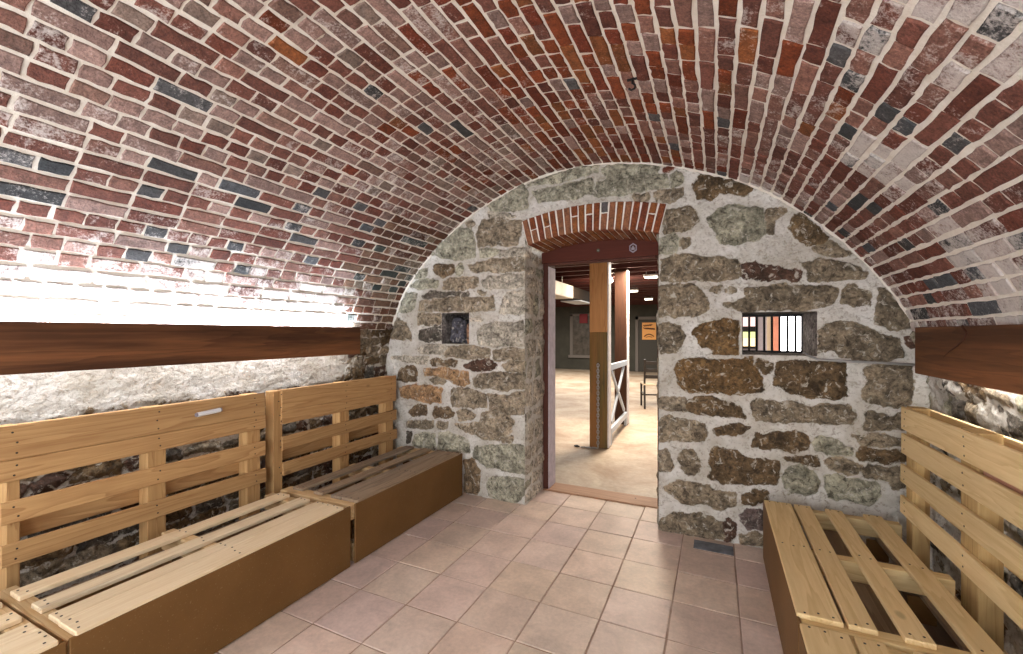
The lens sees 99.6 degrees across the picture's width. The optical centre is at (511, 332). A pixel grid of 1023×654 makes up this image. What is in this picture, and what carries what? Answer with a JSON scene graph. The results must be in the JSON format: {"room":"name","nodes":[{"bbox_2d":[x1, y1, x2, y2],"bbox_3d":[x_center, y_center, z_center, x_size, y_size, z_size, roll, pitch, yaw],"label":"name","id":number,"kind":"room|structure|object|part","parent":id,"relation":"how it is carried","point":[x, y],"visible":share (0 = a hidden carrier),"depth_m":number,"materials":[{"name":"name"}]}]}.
{"room":"vaulted brick cellar","nodes":[
{"label":"vaulted brick cellar","id":0,"kind":"room"},
{"bbox_2d":[0,328,392,598],"bbox_3d":[-2.200,0.680,2.098,0.136,1.520,4.710,0,0,25],"label":"wall","id":1,"kind":"structure","parent":0,"point":[24,398],"depth_m":2.49,"materials":[{"name":"stone"}]},
{"bbox_2d":[0,321,359,374],"bbox_3d":[-2.225,0.064,1.814,0.105,0.230,4.175,0,0,25],"label":"plank","id":2,"kind":"object","parent":1,"relation":"attached to","point":[26,347],"visible":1,"depth_m":2.31,"materials":[{"name":"brown wood"}]},
{"bbox_2d":[214,368,782,653],"bbox_3d":[1.530,1.434,7.906,14.000,0.032,18.400,0,0,25],"label":"floor","id":3,"kind":"structure","parent":0,"point":[555,572],"depth_m":2.46,"materials":[{"name":"tile"}]},
{"bbox_2d":[0,602,66,653],"bbox_3d":[-2.078,1.227,1.044,0.654,0.386,1.254,0,0,25],"label":"bench","id":4,"kind":"object","parent":3,"relation":"on","point":[18,635],"visible":1,"depth_m":1.47,"materials":[{"name":"brown wood"}]},
{"bbox_3d":[-1.785,1.231,0.913,0.012,0.366,1.241,0,0,25],"label":"panel","id":5,"kind":"part","parent":4,"relation":"part of","materials":[{"name":"brown wood"}]},
{"bbox_2d":[0,393,265,609],"bbox_3d":[-1.952,0.909,2.376,0.124,1.021,1.200,0,0,25],"label":"pallet","id":6,"kind":"object","parent":3,"relation":"on","point":[36,448],"visible":0.79,"depth_m":2.20,"materials":[{"name":"brown wood"}]},
{"bbox_3d":[-2.002,0.464,2.397,0.016,0.112,1.194,0,0,25],"label":"board","id":7,"kind":"part","parent":6,"relation":"part of","materials":[{"name":"brown wood"}]},
{"bbox_3d":[-2.002,0.870,2.398,0.016,0.100,1.192,0,0,25],"label":"board","id":8,"kind":"part","parent":6,"relation":"part of","materials":[{"name":"brown wood"}]},
{"bbox_2d":[195,408,222,416],"bbox_3d":[-1.786,0.468,2.551,0.027,0.035,0.143,0,0,25],"label":"stick","id":9,"kind":"object","parent":6,"relation":"attached to","point":[212,411],"visible":1,"depth_m":2.54,"materials":[{"name":"white plastic"}]},
{"bbox_2d":[0,492,349,653],"bbox_3d":[-1.538,1.227,2.184,0.654,0.386,1.261,0,0,25],"label":"bench","id":10,"kind":"object","parent":3,"relation":"on","point":[211,594],"visible":0.94,"depth_m":1.95,"materials":[{"name":"brown wood"}]},
{"bbox_3d":[-1.786,1.157,2.285,0.100,0.022,1.165,0,0,25],"label":"board","id":11,"kind":"part","parent":10,"relation":"part of","materials":[{"name":"brown wood"}]},
{"bbox_2d":[265,375,396,522],"bbox_3d":[-1.401,0.909,3.540,0.124,1.021,1.246,0,0,25],"label":"pallet","id":12,"kind":"object","parent":3,"relation":"on","point":[283,406],"visible":0.79,"depth_m":3.36,"materials":[{"name":"brown wood"}]},
{"bbox_3d":[-1.441,0.464,3.581,0.016,0.112,1.185,0,0,25],"label":"board","id":13,"kind":"part","parent":12,"relation":"part of","materials":[{"name":"brown wood"}]},
{"bbox_3d":[-1.443,0.870,3.578,0.016,0.100,1.186,0,0,25],"label":"board","id":14,"kind":"part","parent":12,"relation":"part of","materials":[{"name":"brown wood"}]},
{"bbox_2d":[280,446,461,562],"bbox_3d":[-0.994,1.228,3.338,0.657,0.389,1.260,0,0,25],"label":"bench","id":15,"kind":"object","parent":3,"relation":"on","point":[384,505],"visible":0.87,"depth_m":3.07,"materials":[{"name":"brown wood"}]},
{"bbox_3d":[-0.698,1.231,3.210,0.012,0.366,1.238,0,0,25],"label":"panel","id":16,"kind":"part","parent":15,"relation":"part of","materials":[{"name":"brown wood"}]},
{"bbox_2d":[590,262,610,448],"bbox_3d":[1.113,0.212,5.406,0.236,2.415,0.155,0,0,25],"label":"timber post","id":17,"kind":"object","parent":3,"relation":"on","point":[600,273],"visible":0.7,"depth_m":5.34,"materials":[{"name":"brown wood"}]},
{"bbox_2d":[574,363,598,448],"bbox_3d":[0.929,0.891,5.348,0.312,1.055,0.064,0,0,19],"label":"chain","id":18,"kind":"object","parent":17,"relation":"hanging from","point":[597,447],"visible":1,"depth_m":5.30,"materials":[{"name":"metal"}]},
{"bbox_3d":[1.106,-0.502,5.410,0.220,0.985,0.155,0,0,25],"label":"post","id":19,"kind":"part","parent":17,"relation":"part of","materials":[{"name":"brown wood"}]},
{"bbox_3d":[1.106,0.705,5.410,0.220,1.430,0.155,0,0,25],"label":"post","id":20,"kind":"part","parent":17,"relation":"part of","materials":[{"name":"brown wood"}]},
{"bbox_2d":[543,482,657,508],"bbox_3d":[0.794,1.418,3.781,1.040,0.024,0.205,0,0,25],"label":"threshold","id":21,"kind":"object","parent":3,"relation":"on","point":[631,499],"visible":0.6,"depth_m":3.74,"materials":[{"name":"brown wood"}]},
{"bbox_2d":[611,360,627,444],"bbox_3d":[1.503,0.909,6.062,0.045,1.022,1.327,0,0,24],"label":"railing","id":22,"kind":"object","parent":3,"relation":"on","point":[623,417],"visible":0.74,"depth_m":5.97,"materials":[{"name":"grey wood"}]},
{"bbox_3d":[1.503,0.445,6.062,0.045,0.095,1.327,0,0,24],"label":"rail","id":23,"kind":"part","parent":22,"relation":"part of","materials":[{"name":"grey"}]},
{"bbox_3d":[1.503,1.250,6.062,0.045,0.075,1.326,0,0,24],"label":"rail","id":24,"kind":"part","parent":22,"relation":"part of","materials":[{"name":"grey wood"}]},
{"bbox_2d":[615,269,628,423],"bbox_3d":[1.735,0.212,6.785,0.201,2.415,0.150,0,0,25],"label":"timber post","id":25,"kind":"object","parent":3,"relation":"on","point":[621,275],"visible":0.83,"depth_m":6.71,"materials":[{"name":"wood"}]},
{"bbox_2d":[640,359,657,408],"bbox_3d":[2.689,0.955,8.232,0.400,0.933,0.479,0,0,9],"label":"dining chair","id":26,"kind":"object","parent":3,"relation":"on","point":[644,383],"visible":0.5,"depth_m":8.07,"materials":[{"name":"black wood"}]},
{"bbox_3d":[2.547,1.200,8.479,0.035,0.440,0.035,0,0,9],"label":"leg","id":27,"kind":"part","parent":26,"relation":"part of","materials":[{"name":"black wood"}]},
{"bbox_3d":[2.491,0.955,8.079,0.035,0.933,0.101,0,0,9],"label":"leg","id":28,"kind":"part","parent":26,"relation":"part of","materials":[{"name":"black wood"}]},
{"bbox_3d":[2.695,0.965,8.267,0.400,0.040,0.410,0,0,9],"label":"seat","id":29,"kind":"part","parent":26,"relation":"part of","materials":[{"name":"beige wood"}]},
{"bbox_2d":[693,539,733,555],"bbox_3d":[1.334,1.417,2.856,0.238,0.004,0.125,0,0,25],"label":"floor plate","id":30,"kind":"object","parent":3,"relation":"on","point":[703,545],"visible":1,"depth_m":2.85,"materials":[{"name":"grey metal"}]},
{"bbox_2d":[767,317,770,350],"bbox_3d":[3.903,0.212,6.544,0.055,2.415,0.070,0,0,25],"label":"post","id":31,"kind":"object","parent":3,"relation":"on","point":[768,318],"visible":0.12,"depth_m":6.51,"materials":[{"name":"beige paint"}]},
{"bbox_2d":[773,317,777,350],"bbox_3d":[3.990,0.212,6.525,0.070,2.415,0.110,0,0,25],"label":"post","id":32,"kind":"object","parent":3,"relation":"on","point":[775,319],"visible":0.1,"depth_m":6.48,"materials":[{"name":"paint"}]},
{"bbox_2d":[799,623,923,653],"bbox_3d":[1.065,1.227,0.860,0.654,0.386,1.230,0,0,25],"label":"bench","id":33,"kind":"object","parent":3,"relation":"on","point":[812,640],"visible":1,"depth_m":1.44,"materials":[{"name":"yellow wood"}]},
{"bbox_3d":[0.773,1.231,0.993,0.012,0.366,1.217,0,0,25],"label":"panel","id":34,"kind":"part","parent":33,"relation":"part of","materials":[{"name":"brown wood"}]},
{"bbox_2d":[763,499,1004,653],"bbox_3d":[1.605,1.227,1.999,0.654,0.386,1.296,0,0,25],"label":"bench","id":35,"kind":"object","parent":3,"relation":"on","point":[843,584],"visible":0.98,"depth_m":1.87,"materials":[{"name":"yellow wood"}]},
{"bbox_3d":[1.315,1.231,2.137,0.012,0.366,1.296,0,0,25],"label":"panel","id":36,"kind":"part","parent":35,"relation":"part of","materials":[{"name":"brown wood"}]},
{"bbox_3d":[1.533,1.292,2.037,0.100,0.020,1.183,0,0,25],"label":"board","id":37,"kind":"part","parent":35,"relation":"part of","materials":[{"name":"brown wood"}]},
{"bbox_3d":[1.612,1.157,2.000,0.100,0.022,1.180,0,0,25],"label":"board","id":38,"kind":"part","parent":35,"relation":"part of","materials":[{"name":"brown wood"}]},
{"bbox_3d":[1.847,1.292,1.888,0.100,0.020,1.179,0,0,25],"label":"board","id":39,"kind":"part","parent":35,"relation":"part of","materials":[{"name":"brown wood"}]},
{"bbox_3d":[1.848,1.157,1.889,0.100,0.022,1.178,0,0,25],"label":"board","id":40,"kind":"part","parent":35,"relation":"part of","materials":[{"name":"brown wood"}]},
{"bbox_2d":[900,406,1022,653],"bbox_3d":[1.956,0.911,1.832,0.111,1.018,1.245,0,0,25],"label":"pallet","id":41,"kind":"object","parent":3,"relation":"on","point":[988,477],"visible":0.84,"depth_m":1.75,"materials":[{"name":"yellow wood"}]},
{"bbox_3d":[1.996,1.310,1.806,0.016,0.100,1.229,0,0,25],"label":"board","id":42,"kind":"part","parent":41,"relation":"part of","materials":[{"name":"yellow wood"}]},
{"bbox_3d":[1.997,0.870,1.806,0.016,0.100,1.230,0,0,25],"label":"board","id":43,"kind":"part","parent":41,"relation":"part of","materials":[{"name":"yellow wood"}]},
{"bbox_3d":[1.997,0.464,1.806,0.016,0.112,1.226,0,0,25],"label":"board","id":44,"kind":"part","parent":41,"relation":"part of","materials":[{"name":"yellow wood"}]},
{"bbox_2d":[0,0,1022,330],"bbox_3d":[-0.441,-0.654,1.157,3.885,1.307,4.914,0,0,25],"label":"ceiling","id":45,"kind":"structure","parent":0,"point":[213,162],"depth_m":1.91,"materials":[{"name":"brick"}]},
{"bbox_2d":[627,77,636,90],"bbox_3d":[0.577,-1.194,2.061,0.050,0.077,0.012,0,0,25],"label":"ceiling hook","id":46,"kind":"object","parent":45,"relation":"hanging from","point":[633,78],"visible":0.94,"depth_m":2.06,"materials":[{"name":"black metal"}]},
{"bbox_2d":[555,304,657,371],"bbox_3d":[5.231,0.090,15.724,14.200,2.660,0.100,0,0,25],"label":"wall","id":47,"kind":"structure","parent":0,"point":[562,314],"depth_m":16.89,"materials":[{"name":"grey paint"}]},
{"bbox_2d":[568,313,589,357],"bbox_3d":[2.824,0.105,16.763,1.280,1.730,0.080,0,0,25],"label":"window","id":48,"kind":"structure","parent":47,"relation":"in","point":[579,332],"depth_m":16.87,"materials":[{"name":"grey glass"}]},
{"bbox_3d":[2.837,0.100,16.791,0.920,1.520,0.020,0,0,25],"label":"pane","id":49,"kind":"part","parent":48,"relation":"part of","materials":[{"name":"grey glass"}]},
{"bbox_2d":[579,314,587,322],"bbox_3d":[2.787,-0.560,16.732,0.320,0.360,0.060,0,0,25],"label":"wall box","id":50,"kind":"object","parent":48,"relation":"attached to","point":[583,318],"visible":1,"depth_m":16.70,"materials":[{"name":"red paint"}]},
{"bbox_2d":[635,316,657,371],"bbox_3d":[5.151,0.410,15.673,1.280,2.020,0.060,0,0,25],"label":"door","id":51,"kind":"structure","parent":47,"relation":"in","point":[644,349],"depth_m":15.81,"materials":[{"name":"grey wood"}]},
{"bbox_2d":[642,322,655,339],"bbox_3d":[5.001,-0.070,15.707,0.490,0.620,0.034,0,0,25],"label":"sign","id":52,"kind":"object","parent":51,"relation":"attached to","point":[648,329],"visible":1,"depth_m":15.70,"materials":[{"name":"orange"}]},
{"bbox_2d":[386,163,933,571],"bbox_3d":[0.713,0.000,3.584,4.262,2.880,0.623,0,0,25],"label":"wall","id":53,"kind":"structure","parent":0,"point":[737,429],"depth_m":2.99,"materials":[{"name":"stone"}]},
{"bbox_2d":[450,316,468,343],"bbox_3d":[-0.464,-0.022,4.024,0.187,0.269,0.148,0,0,25],"label":"stone","id":54,"kind":"object","parent":53,"relation":"on","point":[459,324],"visible":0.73,"depth_m":3.96,"materials":[{"name":"grey stone"}]},
{"bbox_2d":[466,323,468,343],"bbox_3d":[-0.371,0.005,3.937,0.064,0.198,0.074,0,0,25],"label":"stone","id":55,"kind":"object","parent":53,"relation":"on","point":[467,327],"visible":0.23,"depth_m":3.92,"materials":[{"name":"grey stone"}]},
{"bbox_2d":[522,201,666,252],"bbox_3d":[0.713,-0.855,3.568,1.134,0.277,0.560,0,0,25],"label":"arch","id":56,"kind":"object","parent":53,"relation":"attached to","point":[546,232],"visible":0.95,"depth_m":3.35,"materials":[{"name":"brick"}]},
{"bbox_2d":[542,239,657,488],"bbox_3d":[0.787,0.315,3.766,1.042,2.211,0.230,0,0,25],"label":"door frame","id":57,"kind":"structure","parent":53,"relation":"in","point":[617,250],"depth_m":3.91,"materials":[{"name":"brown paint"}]},
{"bbox_2d":[392,161,910,325],"bbox_3d":[0.598,-0.678,3.340,3.872,1.276,0.026,0,0,25],"label":"trim","id":58,"kind":"structure","parent":53,"relation":"attached to","point":[827,230],"depth_m":3.01,"materials":[{"name":"white paint"}]},
{"bbox_2d":[742,314,802,352],"bbox_3d":[1.932,0.004,3.220,0.397,0.282,0.025,0,0,25],"label":"window","id":59,"kind":"structure","parent":53,"relation":"in","point":[779,316],"depth_m":3.20,"materials":[{"name":"black metal"}]},
{"bbox_3d":[1.837,0.145,3.025,0.417,0.018,0.480,0,0,25],"label":"opening sill","id":60,"kind":"part","parent":53,"relation":"part of","materials":[{"name":"stone"}]},
{"bbox_2d":[802,352,914,365],"bbox_3d":[2.081,0.155,2.607,0.539,0.073,0.060,0,0,32],"label":"conduit","id":61,"kind":"object","parent":53,"relation":"attached to","point":[804,353],"visible":0.95,"depth_m":2.59,"materials":[{"name":"grey"}]},
{"bbox_2d":[743,317,766,349],"bbox_3d":[4.674,0.215,6.893,1.850,2.410,0.060,0,0,25],"label":"wall partition","id":62,"kind":"structure","parent":0,"point":[760,319],"depth_m":7.12,"materials":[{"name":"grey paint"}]},
{"bbox_2d":[743,317,754,348],"bbox_3d":[3.941,-0.020,7.180,0.220,0.560,0.038,0,0,25],"label":"picture","id":63,"kind":"object","parent":62,"relation":"attached to","point":[745,319],"visible":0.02,"depth_m":7.16,"materials":[{"name":"paper"}]},
{"bbox_3d":[3.933,-0.190,7.164,0.190,0.160,0.002,0,0,25],"label":"glow panel","id":64,"kind":"part","parent":63,"relation":"part of","materials":[{"name":"white"}]},
{"bbox_3d":[3.933,0.029,7.164,0.190,0.098,0.002,0,0,25],"label":"glow panel","id":65,"kind":"part","parent":63,"relation":"part of","materials":[{"name":"yellow"}]},
{"bbox_3d":[3.933,0.150,7.164,0.190,0.140,0.002,0,0,25],"label":"glow panel","id":66,"kind":"part","parent":63,"relation":"part of","materials":[{"name":"yellow"}]},
{"bbox_2d":[781,316,800,350],"bbox_3d":[4.466,-0.030,6.933,0.420,1.120,0.044,0,0,25],"label":"window","id":67,"kind":"structure","parent":62,"relation":"in","point":[783,319],"depth_m":6.92,"materials":[{"name":"white glass"}]},
{"bbox_2d":[910,331,1022,653],"bbox_3d":[1.386,0.700,0.400,0.128,1.480,4.710,0,0,25],"label":"wall","id":68,"kind":"structure","parent":0,"point":[1001,412],"depth_m":2.03,"materials":[{"name":"stone"}]},
{"bbox_2d":[915,324,1022,394],"bbox_3d":[1.300,0.095,0.345,0.066,0.261,4.535,0,0,25],"label":"plank","id":69,"kind":"object","parent":68,"relation":"attached to","point":[987,356],"visible":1,"depth_m":1.86,"materials":[{"name":"brown wood"}]},
{"bbox_3d":[2.642,-1.265,10.256,14.200,0.050,13.200,0,0,25],"label":"ceiling","id":70,"kind":"structure","parent":0,"visible":0},
{"bbox_2d":[555,280,589,304],"bbox_3d":[0.463,-0.932,7.055,0.400,0.615,5.250,0,0,25],"label":"duct","id":71,"kind":"object","parent":70,"relation":"hanging from","point":[570,294],"visible":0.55,"depth_m":8.19,"materials":[{"name":"white metal"}]},
{"bbox_3d":[0.176,-0.770,6.472,0.340,0.240,3.950,0,0,25],"label":"casing","id":72,"kind":"part","parent":71,"relation":"part of","materials":[{"name":"beige metal"}]},
{"bbox_2d":[556,276,652,282],"bbox_3d":[1.722,-1.120,8.312,14.000,0.240,0.060,0,0,25],"label":"ceiling beam","id":73,"kind":"structure","parent":70,"relation":"attached to","point":[630,277],"depth_m":8.42,"materials":[{"name":"brown wood"}]},
{"bbox_2d":[555,261,657,272],"bbox_3d":[1.080,-1.120,6.957,14.000,0.240,0.060,0,0,25],"label":"ceiling beam","id":74,"kind":"structure","parent":70,"relation":"attached to","point":[649,263],"depth_m":6.66,"materials":[{"name":"brown wood"}]},
{"bbox_2d":[555,266,657,276],"bbox_3d":[1.294,-1.120,7.409,14.000,0.240,0.060,0,0,25],"label":"ceiling beam","id":75,"kind":"structure","parent":70,"relation":"attached to","point":[653,268],"depth_m":7.19,"materials":[{"name":"brown wood"}]},
{"bbox_2d":[555,271,657,279],"bbox_3d":[1.508,-1.120,7.861,14.000,0.240,0.060,0,0,25],"label":"ceiling beam","id":76,"kind":"structure","parent":70,"relation":"attached to","point":[648,272],"depth_m":7.88,"materials":[{"name":"brown wood"}]},
{"bbox_2d":[555,259,657,267],"bbox_3d":[0.866,-1.120,6.505,14.000,0.240,0.060,0,0,25],"label":"ceiling beam","id":77,"kind":"structure","parent":70,"relation":"attached to","point":[649,259],"depth_m":6.17,"materials":[{"name":"brown wood"}]},
{"bbox_2d":[555,302,657,305],"bbox_3d":[4.717,-1.120,14.639,14.000,0.240,0.060,0,0,25],"label":"ceiling beam","id":78,"kind":"structure","parent":70,"relation":"attached to","point":[652,302],"depth_m":15.35,"materials":[{"name":"brown wood"}]},
{"bbox_2d":[555,301,657,304],"bbox_3d":[4.503,-1.120,14.187,14.000,0.240,0.060,0,0,25],"label":"ceiling beam","id":79,"kind":"structure","parent":70,"relation":"attached to","point":[650,301],"depth_m":14.41,"materials":[{"name":"brown wood"}]},
{"bbox_2d":[555,303,657,306],"bbox_3d":[4.931,-1.120,15.091,14.000,0.240,0.060,0,0,25],"label":"ceiling beam","id":80,"kind":"structure","parent":70,"relation":"attached to","point":[652,303],"depth_m":16.02,"materials":[{"name":"brown wood"}]},
{"bbox_2d":[555,295,657,299],"bbox_3d":[3.434,-1.120,11.928,14.000,0.240,0.060,0,0,25],"label":"ceiling beam","id":81,"kind":"structure","parent":70,"relation":"attached to","point":[631,295],"depth_m":11.88,"materials":[{"name":"brown wood"}]},
{"bbox_2d":[555,300,657,303],"bbox_3d":[4.289,-1.120,13.736,14.000,0.240,0.060,0,0,25],"label":"ceiling beam","id":82,"kind":"structure","parent":70,"relation":"attached to","point":[645,300],"depth_m":13.85,"materials":[{"name":"brown wood"}]},
{"bbox_2d":[555,296,657,300],"bbox_3d":[3.647,-1.120,12.380,14.000,0.240,0.060,0,0,25],"label":"ceiling beam","id":83,"kind":"structure","parent":70,"relation":"attached to","point":[646,296],"depth_m":12.33,"materials":[{"name":"brown wood"}]},
{"bbox_2d":[555,299,657,302],"bbox_3d":[4.075,-1.120,13.284,14.000,0.240,0.060,0,0,25],"label":"ceiling beam","id":84,"kind":"structure","parent":70,"relation":"attached to","point":[638,299],"depth_m":13.37,"materials":[{"name":"brown wood"}]},
{"bbox_2d":[555,298,657,301],"bbox_3d":[3.861,-1.120,12.832,14.000,0.240,0.060,0,0,25],"label":"ceiling beam","id":85,"kind":"structure","parent":70,"relation":"attached to","point":[629,298],"depth_m":12.90,"materials":[{"name":"brown wood"}]},
{"bbox_2d":[565,278,657,285],"bbox_3d":[1.936,-1.120,8.764,14.000,0.240,0.060,0,0,25],"label":"ceiling beam","id":86,"kind":"structure","parent":70,"relation":"attached to","point":[653,279],"depth_m":8.54,"materials":[{"name":"brown wood"}]},
{"bbox_2d":[573,281,657,287],"bbox_3d":[2.150,-1.120,9.216,14.000,0.240,0.060,0,0,25],"label":"ceiling beam","id":87,"kind":"structure","parent":70,"relation":"attached to","point":[655,282],"depth_m":8.98,"materials":[{"name":"brown wood"}]},
{"bbox_2d":[580,284,657,289],"bbox_3d":[2.364,-1.120,9.668,14.000,0.240,0.060,0,0,25],"label":"ceiling beam","id":88,"kind":"structure","parent":70,"relation":"attached to","point":[650,285],"depth_m":9.48,"materials":[{"name":"brown wood"}]},
{"bbox_2d":[586,287,657,291],"bbox_3d":[2.578,-1.120,10.120,14.000,0.240,0.060,0,0,25],"label":"ceiling beam","id":89,"kind":"structure","parent":70,"relation":"attached to","point":[639,288],"depth_m":9.90,"materials":[{"name":"brown wood"}]},
{"bbox_2d":[611,291,657,294],"bbox_3d":[3.006,-1.120,11.024,14.000,0.240,0.060,0,0,25],"label":"ceiling beam","id":90,"kind":"structure","parent":70,"relation":"attached to","point":[644,291],"depth_m":10.87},
{"bbox_2d":[611,293,657,295],"bbox_3d":[3.220,-1.120,11.476,14.000,0.240,0.060,0,0,25],"label":"ceiling beam","id":91,"kind":"structure","parent":70,"relation":"attached to","point":[640,293],"depth_m":11.32,"materials":[{"name":"brown wood"}]},
{"bbox_2d":[611,289,657,292],"bbox_3d":[2.792,-1.120,10.572,14.000,0.240,0.060,0,0,25],"label":"ceiling beam","id":92,"kind":"structure","parent":70,"relation":"attached to","point":[644,289],"depth_m":10.34,"materials":[{"name":"brown wood"}]},
{"bbox_2d":[643,271,657,277],"bbox_3d":[2.384,-1.090,7.374,0.240,0.300,0.110,0,0,25],"label":"ceiling lamp","id":93,"kind":"object","parent":70,"relation":"hanging from","point":[646,275],"visible":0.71,"depth_m":7.33,"materials":[{"name":"white plastic"}]}
]}

